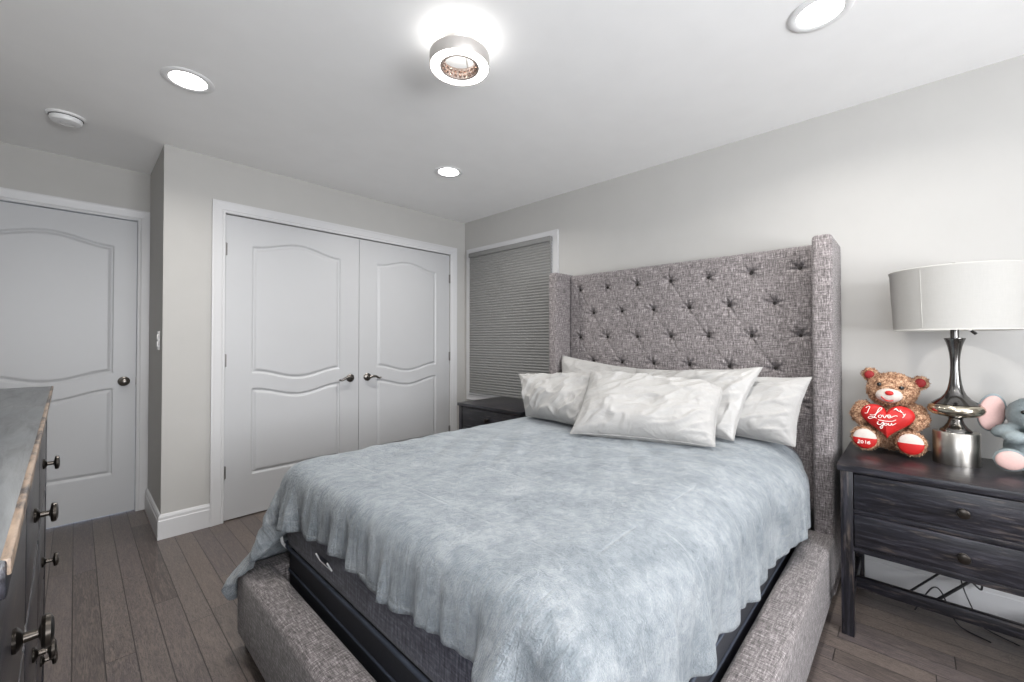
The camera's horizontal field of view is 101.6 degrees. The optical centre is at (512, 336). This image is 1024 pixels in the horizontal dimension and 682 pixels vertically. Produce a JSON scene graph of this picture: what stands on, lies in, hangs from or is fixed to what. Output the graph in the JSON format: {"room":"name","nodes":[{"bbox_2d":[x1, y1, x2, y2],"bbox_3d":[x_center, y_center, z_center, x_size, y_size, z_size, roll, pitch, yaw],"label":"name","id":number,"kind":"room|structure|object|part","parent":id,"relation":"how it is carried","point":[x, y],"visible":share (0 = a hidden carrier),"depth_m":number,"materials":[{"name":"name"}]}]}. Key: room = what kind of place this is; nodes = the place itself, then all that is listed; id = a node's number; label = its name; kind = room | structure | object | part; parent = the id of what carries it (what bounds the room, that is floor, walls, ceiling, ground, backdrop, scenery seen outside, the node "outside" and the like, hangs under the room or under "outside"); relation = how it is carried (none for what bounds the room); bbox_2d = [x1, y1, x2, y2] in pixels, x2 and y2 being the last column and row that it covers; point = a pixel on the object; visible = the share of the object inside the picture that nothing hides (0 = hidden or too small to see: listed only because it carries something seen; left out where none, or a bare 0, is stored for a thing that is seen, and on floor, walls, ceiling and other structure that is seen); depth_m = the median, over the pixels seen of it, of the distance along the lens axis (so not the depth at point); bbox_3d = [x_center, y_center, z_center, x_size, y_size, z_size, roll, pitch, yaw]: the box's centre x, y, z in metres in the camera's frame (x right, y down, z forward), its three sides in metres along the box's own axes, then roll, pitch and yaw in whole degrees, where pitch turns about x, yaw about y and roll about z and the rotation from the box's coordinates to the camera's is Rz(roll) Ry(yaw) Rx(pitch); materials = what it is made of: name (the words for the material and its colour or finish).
{"room":"bedroom","nodes":[
{"label":"bedroom","id":0,"kind":"room"},
{"bbox_2d":[0,142,150,509],"bbox_3d":[-2.223,0.039,3.606,0.120,2.440,3.626,-1,-1,44],"label":"wall","id":1,"kind":"structure","parent":0,"point":[21,168],"depth_m":2.79,"materials":[{"name":"paint"}]},
{"bbox_2d":[0,201,136,528],"bbox_3d":[-2.996,0.207,2.690,0.102,2.067,0.865,-1,-1,44],"label":"door","id":2,"kind":"structure","parent":1,"relation":"in","point":[68,280],"depth_m":2.79,"materials":[{"name":"paint"}]},
{"bbox_3d":[-2.734,0.319,2.938,0.067,0.066,0.066,-1,-1,44],"label":"knob","id":3,"kind":"part","parent":2,"relation":"part of","materials":[{"name":"silver metal"}]},
{"bbox_2d":[0,187,149,510],"bbox_3d":[-3.004,0.170,2.684,0.020,2.157,1.004,-1,-1,44],"label":"trim","id":4,"kind":"structure","parent":1,"relation":"attached to","point":[6,194],"depth_m":3.01,"materials":[{"name":"paint"}]},
{"bbox_2d":[148,144,464,513],"bbox_3d":[-1.582,0.040,3.693,0.687,2.440,2.415,-1,-1,44],"label":"wall","id":5,"kind":"structure","parent":0,"point":[184,185],"depth_m":2.73,"materials":[{"name":"paint"}]},
{"bbox_2d":[156,331,159,349],"bbox_3d":[-2.283,0.028,2.685,0.072,0.120,0.011,-1,-1,44],"label":"light switch","id":6,"kind":"object","parent":5,"relation":"attached to","point":[158,332],"visible":1,"depth_m":2.66,"materials":[{"name":"white plastic"}]},
{"bbox_2d":[145,488,209,540],"bbox_3d":[-2.323,1.176,2.878,0.684,0.150,0.263,-1,-1,44],"label":"baseboard","id":7,"kind":"structure","parent":5,"relation":"attached to","point":[167,525],"depth_m":2.65,"materials":[{"name":"paint"}]},
{"bbox_2d":[224,214,358,520],"bbox_3d":[-1.616,0.212,3.147,0.092,2.067,0.957,-1,-1,44],"label":"door","id":8,"kind":"structure","parent":5,"relation":"in","point":[292,293],"depth_m":3.08,"materials":[{"name":"paint"}]},
{"bbox_3d":[-1.349,0.345,3.400,0.057,0.066,0.142,-1,-1,44],"label":"handle","id":9,"kind":"part","parent":8,"relation":"part of","materials":[{"name":"silver metal"}]},
{"bbox_2d":[210,199,456,526],"bbox_3d":[-1.282,0.179,3.494,0.020,2.157,2.050,-1,-1,44],"label":"trim","id":10,"kind":"structure","parent":5,"relation":"attached to","point":[220,208],"depth_m":2.80,"materials":[{"name":"paint"}]},
{"bbox_2d":[358,239,450,449],"bbox_3d":[-0.952,0.220,3.843,0.092,2.067,0.959,-1,-1,44],"label":"door","id":11,"kind":"structure","parent":5,"relation":"in","point":[404,354],"depth_m":3.81,"materials":[{"name":"paint"}]},
{"bbox_3d":[-1.194,0.346,3.563,0.057,0.066,0.142,-1,-1,44],"label":"handle","id":12,"kind":"part","parent":11,"relation":"part of","materials":[{"name":"silver metal"}]},
{"bbox_2d":[0,0,1023,222],"bbox_3d":[0.040,-1.256,1.460,6.338,0.100,3.626,-1,-1,44],"label":"ceiling","id":13,"kind":"structure","parent":0,"point":[342,95],"depth_m":1.94,"materials":[{"name":"paint"}]},
{"bbox_2d":[45,108,86,128],"bbox_3d":[-2.432,-1.176,2.274,0.156,0.042,0.156,-1,-1,44],"label":"smoke detector","id":14,"kind":"object","parent":13,"relation":"attached to","point":[61,117],"visible":1,"depth_m":2.24,"materials":[{"name":"white plastic"}]},
{"bbox_2d":[160,66,214,93],"bbox_3d":[-1.522,-1.196,1.959,0.202,0.006,0.202,-1,-1,44],"label":"recessed light","id":15,"kind":"object","parent":13,"relation":"in","point":[183,78],"visible":1,"depth_m":1.95,"materials":[{"name":"white plastic"}]},
{"bbox_2d":[434,166,462,177],"bbox_3d":[-0.465,-1.184,3.018,0.202,0.006,0.202,-1,-1,44],"label":"recessed light","id":16,"kind":"object","parent":13,"relation":"in","point":[444,171],"visible":1,"depth_m":3.01,"materials":[{"name":"white plastic"}]},
{"bbox_2d":[429,28,488,85],"bbox_3d":[-0.216,-1.143,1.692,0.240,0.120,0.240,-1,-1,44],"label":"ceiling light","id":17,"kind":"object","parent":13,"relation":"attached to","point":[461,42],"visible":1,"depth_m":1.64,"materials":[{"name":"metal"}]},
{"bbox_2d":[431,48,487,84],"bbox_3d":[-0.216,-1.088,1.692,0.231,0.004,0.231,-1,-1,44],"label":"diffuser","id":18,"kind":"object","parent":17,"relation":"attached to","point":[479,58],"depth_m":1.68,"materials":[{"name":"white"}]},
{"bbox_2d":[787,0,854,32],"bbox_3d":[1.141,-1.201,1.553,0.202,0.006,0.202,-1,-1,44],"label":"recessed light","id":19,"kind":"object","parent":13,"relation":"in","point":[812,15],"visible":1,"depth_m":1.56,"materials":[{"name":"white plastic"}]},
{"bbox_2d":[44,509,1023,681],"bbox_3d":[0.040,1.284,1.430,6.338,0.100,3.626,-1,-1,44],"label":"floor","id":20,"kind":"structure","parent":0,"point":[126,604],"depth_m":1.79,"materials":[{"name":"brown wood"}]},
{"bbox_2d":[0,386,59,681],"bbox_3d":[-1.058,0.686,0.610,1.540,1.075,0.530,-1,-1,43],"label":"dresser","id":21,"kind":"object","parent":20,"relation":"on","point":[27,633],"visible":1,"depth_m":0.60,"materials":[{"name":"black wood"}]},
{"bbox_3d":[-0.696,0.318,0.296,0.462,0.232,0.438,-1,-1,43],"label":"drawer","id":22,"kind":"part","parent":21,"relation":"part of","materials":[{"name":"black wood"}]},
{"bbox_3d":[-0.696,0.578,0.293,0.462,0.242,0.438,-1,-1,43],"label":"drawer","id":23,"kind":"part","parent":21,"relation":"part of","materials":[{"name":"black wood"}]},
{"bbox_3d":[-1.049,0.582,0.621,0.451,0.242,0.438,-1,-1,43],"label":"drawer","id":24,"kind":"part","parent":21,"relation":"part of","materials":[{"name":"black wood"}]},
{"bbox_3d":[-1.049,0.322,0.625,0.451,0.232,0.438,-1,-1,43],"label":"drawer","id":25,"kind":"part","parent":21,"relation":"part of","materials":[{"name":"black wood"}]},
{"bbox_3d":[-0.536,0.334,0.468,0.036,0.036,0.032,-1,-1,43],"label":"knob","id":26,"kind":"part","parent":21,"relation":"part of","materials":[{"name":"brown metal"}]},
{"bbox_3d":[-1.402,0.847,0.947,0.462,0.235,0.438,-1,-1,43],"label":"drawer","id":27,"kind":"part","parent":21,"relation":"part of","materials":[{"name":"black wood"}]},
{"bbox_3d":[-1.402,0.586,0.950,0.462,0.242,0.438,-1,-1,43],"label":"drawer","id":28,"kind":"part","parent":21,"relation":"part of","materials":[{"name":"black wood"}]},
{"bbox_3d":[-1.402,0.326,0.953,0.462,0.232,0.438,-1,-1,43],"label":"drawer","id":29,"kind":"part","parent":21,"relation":"part of","materials":[{"name":"black wood"}]},
{"bbox_3d":[-1.453,0.707,1.268,0.045,1.049,0.045,-1,-1,43],"label":"leg","id":30,"kind":"part","parent":21,"relation":"part of","materials":[{"name":"black wood"}]},
{"bbox_3d":[-0.889,0.598,0.793,0.036,0.036,0.032,-1,-1,43],"label":"knob","id":31,"kind":"part","parent":21,"relation":"part of","materials":[{"name":"brown metal"}]},
{"bbox_3d":[-0.889,0.338,0.796,0.036,0.036,0.032,-1,-1,43],"label":"knob","id":32,"kind":"part","parent":21,"relation":"part of","materials":[{"name":"brown metal"}]},
{"bbox_3d":[-1.242,0.863,1.119,0.036,0.036,0.032,-1,-1,43],"label":"knob","id":33,"kind":"part","parent":21,"relation":"part of","materials":[{"name":"brown metal"}]},
{"bbox_3d":[-1.242,0.602,1.122,0.036,0.036,0.032,-1,-1,43],"label":"knob","id":34,"kind":"part","parent":21,"relation":"part of","materials":[{"name":"brown metal"}]},
{"bbox_3d":[-1.242,0.342,1.125,0.036,0.036,0.032,-1,-1,43],"label":"knob","id":35,"kind":"part","parent":21,"relation":"part of","materials":[{"name":"brown metal"}]},
{"bbox_2d":[457,396,525,428],"bbox_3d":[-0.025,0.904,3.425,0.720,0.705,0.564,-1,-1,44],"label":"nightstand","id":36,"kind":"object","parent":20,"relation":"on","point":[472,413],"visible":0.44,"depth_m":3.34,"materials":[{"name":"black wood"}]},
{"bbox_3d":[-0.423,0.918,3.484,0.042,0.679,0.042,-1,-1,44],"label":"leg","id":37,"kind":"part","parent":36,"relation":"part of","materials":[{"name":"black wood"}]},
{"bbox_3d":[-0.035,0.657,3.417,0.612,0.142,0.473,-1,-1,44],"label":"drawer","id":38,"kind":"part","parent":36,"relation":"part of","materials":[{"name":"black wood"}]},
{"bbox_2d":[237,234,841,681],"bbox_3d":[0.308,0.378,1.924,1.693,1.722,2.315,-1,-1,44],"label":"bed","id":39,"kind":"object","parent":20,"relation":"on","point":[778,311],"visible":0.57,"depth_m":2.13,"materials":[{"name":"fabric"}]},
{"bbox_3d":[-0.355,1.058,2.359,0.115,0.263,1.940,-1,-1,44],"label":"rail","id":40,"kind":"part","parent":39,"relation":"part of","materials":[{"name":"fabric"}]},
{"bbox_3d":[-0.451,1.043,1.121,1.693,0.265,0.116,-1,-1,44],"label":"foot rail","id":41,"kind":"part","parent":39,"relation":"part of","materials":[{"name":"fabric"}]},
{"bbox_2d":[288,547,795,681],"bbox_3d":[0.285,1.019,1.901,1.438,0.331,1.968,-1,-1,44],"label":"box spring","id":42,"kind":"object","parent":39,"relation":"on","point":[372,654],"visible":0.15,"depth_m":1.31,"materials":[{"name":"black fabric"}]},
{"bbox_2d":[280,445,801,681],"bbox_3d":[0.273,0.689,1.892,1.447,0.324,2.010,-1,-1,44],"label":"mattress","id":43,"kind":"object","parent":42,"relation":"on","point":[439,662],"visible":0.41,"depth_m":1.13,"materials":[{"name":"black fabric"}]},
{"bbox_2d":[221,416,810,681],"bbox_3d":[0.147,0.766,1.812,1.671,0.586,2.042,-1,-1,44],"label":"blanket","id":44,"kind":"object","parent":43,"relation":"on","point":[534,550],"visible":0.84,"depth_m":1.15,"materials":[{"name":"grey fabric"}]},
{"bbox_2d":[518,372,590,424],"bbox_3d":[0.252,0.357,2.519,0.643,0.295,0.305,-1,-1,44],"label":"pillow","id":45,"kind":"object","parent":44,"relation":"on","point":[559,397],"visible":0.77,"depth_m":2.42,"materials":[{"name":"white fabric"}]},
{"bbox_2d":[562,355,637,372],"bbox_3d":[0.597,0.319,2.764,0.762,0.364,0.197,-1,-1,44],"label":"pillow","id":46,"kind":"object","parent":44,"relation":"on","point":[569,364],"visible":0.18,"depth_m":2.87,"materials":[{"name":"white fabric"}]},
{"bbox_2d":[570,370,721,446],"bbox_3d":[0.633,0.353,2.083,0.703,0.332,0.369,0,-1,36],"label":"pillow","id":47,"kind":"object","parent":44,"relation":"on","point":[675,410],"visible":1,"depth_m":1.99,"materials":[{"name":"white fabric"}]},
{"bbox_2d":[635,367,762,440],"bbox_3d":[0.894,0.322,2.212,0.246,0.342,0.701,1,-1,-41],"label":"pillow","id":48,"kind":"object","parent":44,"relation":"on","point":[735,384],"visible":0.41,"depth_m":2.02,"materials":[{"name":"white fabric"}]},
{"bbox_2d":[735,377,811,446],"bbox_3d":[1.104,0.347,2.144,0.270,0.315,0.695,1,-1,-42],"label":"pillow","id":49,"kind":"object","parent":44,"relation":"on","point":[771,408],"visible":0.39,"depth_m":1.94,"materials":[{"name":"white fabric"}]},
{"bbox_3d":[1.023,0.212,2.670,1.525,1.352,0.121,-1,-1,44],"label":"headboard","id":50,"kind":"part","parent":39,"relation":"part of","materials":[{"name":"fabric"}]},
{"bbox_3d":[0.782,1.045,1.274,0.115,0.263,1.940,-1,-1,44],"label":"rail","id":51,"kind":"part","parent":39,"relation":"part of","materials":[{"name":"fabric"}]},
{"bbox_2d":[837,441,1023,639],"bbox_3d":[1.796,0.884,1.686,0.720,0.705,0.564,-1,-1,44],"label":"nightstand","id":52,"kind":"object","parent":20,"relation":"on","point":[922,513],"visible":0.99,"depth_m":1.60,"materials":[{"name":"black wood"}]},
{"bbox_3d":[1.399,0.898,1.745,0.042,0.679,0.042,-1,-1,44],"label":"leg","id":53,"kind":"part","parent":52,"relation":"part of","materials":[{"name":"black wood"}]},
{"bbox_3d":[1.739,0.902,2.102,0.042,0.679,0.042,-1,-1,44],"label":"leg","id":54,"kind":"part","parent":52,"relation":"part of","materials":[{"name":"black wood"}]},
{"bbox_2d":[849,367,931,456],"bbox_3d":[1.730,0.339,1.925,0.243,0.392,0.288,1,-1,-44],"label":"teddy bear","id":55,"kind":"object","parent":52,"relation":"on","point":[895,423],"visible":1,"depth_m":1.87},
{"bbox_3d":[1.787,0.797,1.677,0.612,0.132,0.473,-1,-1,44],"label":"drawer","id":56,"kind":"part","parent":52,"relation":"part of","materials":[{"name":"black wood"}]},
{"bbox_3d":[1.787,0.637,1.678,0.612,0.142,0.473,-1,-1,44],"label":"drawer","id":57,"kind":"part","parent":52,"relation":"part of","materials":[{"name":"black wood"}]},
{"bbox_2d":[910,574,982,598],"bbox_3d":[1.881,1.094,1.817,0.316,0.056,0.120,0,-1,-21],"label":"metal bar","id":58,"kind":"object","parent":52,"relation":"on","point":[964,584],"visible":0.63,"depth_m":1.82,"materials":[{"name":"black metal"}]},
{"bbox_2d":[888,260,1023,467],"bbox_3d":[1.857,0.111,1.756,0.412,0.843,0.412,-1,-1,44],"label":"table lamp","id":59,"kind":"object","parent":52,"relation":"on","point":[974,296],"visible":1,"depth_m":1.68,"materials":[{"name":"white fabric"}]},
{"bbox_3d":[1.857,-0.152,1.758,0.412,0.258,0.412,-1,-1,44],"label":"lamp shade","id":60,"kind":"part","parent":59,"relation":"part of","materials":[{"name":"fabric"}]},
{"bbox_3d":[1.857,0.144,1.755,0.148,0.277,0.148,-1,-1,44],"label":"stem","id":61,"kind":"part","parent":59,"relation":"part of","materials":[{"name":"silver metal"}]},
{"bbox_3d":[1.612,0.635,1.496,0.036,0.036,0.032,-1,-1,44],"label":"knob","id":62,"kind":"part","parent":52,"relation":"part of","materials":[{"name":"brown metal"}]},
{"bbox_3d":[1.612,0.795,1.494,0.036,0.036,0.032,-1,-1,44],"label":"knob","id":63,"kind":"part","parent":52,"relation":"part of","materials":[{"name":"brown metal"}]},
{"bbox_2d":[977,393,1023,471],"bbox_3d":[2.013,0.383,1.612,0.298,0.297,0.208,-1,-1,40],"label":"elephant","id":64,"kind":"object","parent":52,"relation":"on","point":[1010,457],"visible":0.96,"depth_m":1.64},
{"bbox_2d":[914,586,991,642],"bbox_3d":[1.893,1.178,1.796,0.070,0.120,0.234,0,-1,-29],"label":"cable","id":65,"kind":"object","parent":20,"relation":"on","point":[926,593],"visible":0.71,"depth_m":1.78,"materials":[{"name":"black plastic"}]},
{"bbox_2d":[960,580,1019,645],"bbox_3d":[2.000,1.161,1.762,0.026,0.149,0.205,0,-1,-1],"label":"cable","id":66,"kind":"object","parent":20,"relation":"on","point":[960,580],"visible":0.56,"depth_m":1.75,"materials":[{"name":"black plastic"}]},
{"bbox_2d":[465,55,1023,530],"bbox_3d":[1.275,0.029,2.738,6.338,2.440,0.150,-1,-1,44],"label":"wall","id":67,"kind":"structure","parent":0,"point":[932,173],"depth_m":2.14,"materials":[{"name":"paint"}]},
{"bbox_2d":[468,392,500,396],"bbox_3d":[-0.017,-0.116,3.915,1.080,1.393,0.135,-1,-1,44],"label":"window sill","id":68,"kind":"structure","parent":67,"relation":"in","point":[468,392],"depth_m":4.07,"materials":[{"name":"paint"}]},
{"bbox_2d":[469,236,551,398],"bbox_3d":[-0.059,-0.138,3.860,1.052,1.400,0.036,-1,-1,44],"label":"cellular shade","id":69,"kind":"object","parent":67,"relation":"attached to","point":[509,288],"visible":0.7,"depth_m":3.83,"materials":[{"name":"fabric"}]},
{"bbox_3d":[-0.057,0.551,3.855,1.038,0.022,0.026,-1,-1,44],"label":"rail","id":70,"kind":"part","parent":69,"relation":"part of","materials":[{"name":"plastic"}]},
{"bbox_2d":[466,229,558,399],"bbox_3d":[-0.046,-0.125,3.884,1.172,1.527,0.020,-1,-1,44],"label":"trim","id":71,"kind":"structure","parent":67,"relation":"attached to","point":[554,233],"depth_m":4.11,"materials":[{"name":"paint"}]},
{"bbox_2d":[865,555,1023,623],"bbox_3d":[1.466,1.170,2.428,5.451,0.150,0.016,-1,-1,44],"label":"baseboard","id":72,"kind":"structure","parent":67,"relation":"attached to","point":[1005,605],"depth_m":1.91,"materials":[{"name":"paint"}]}
]}

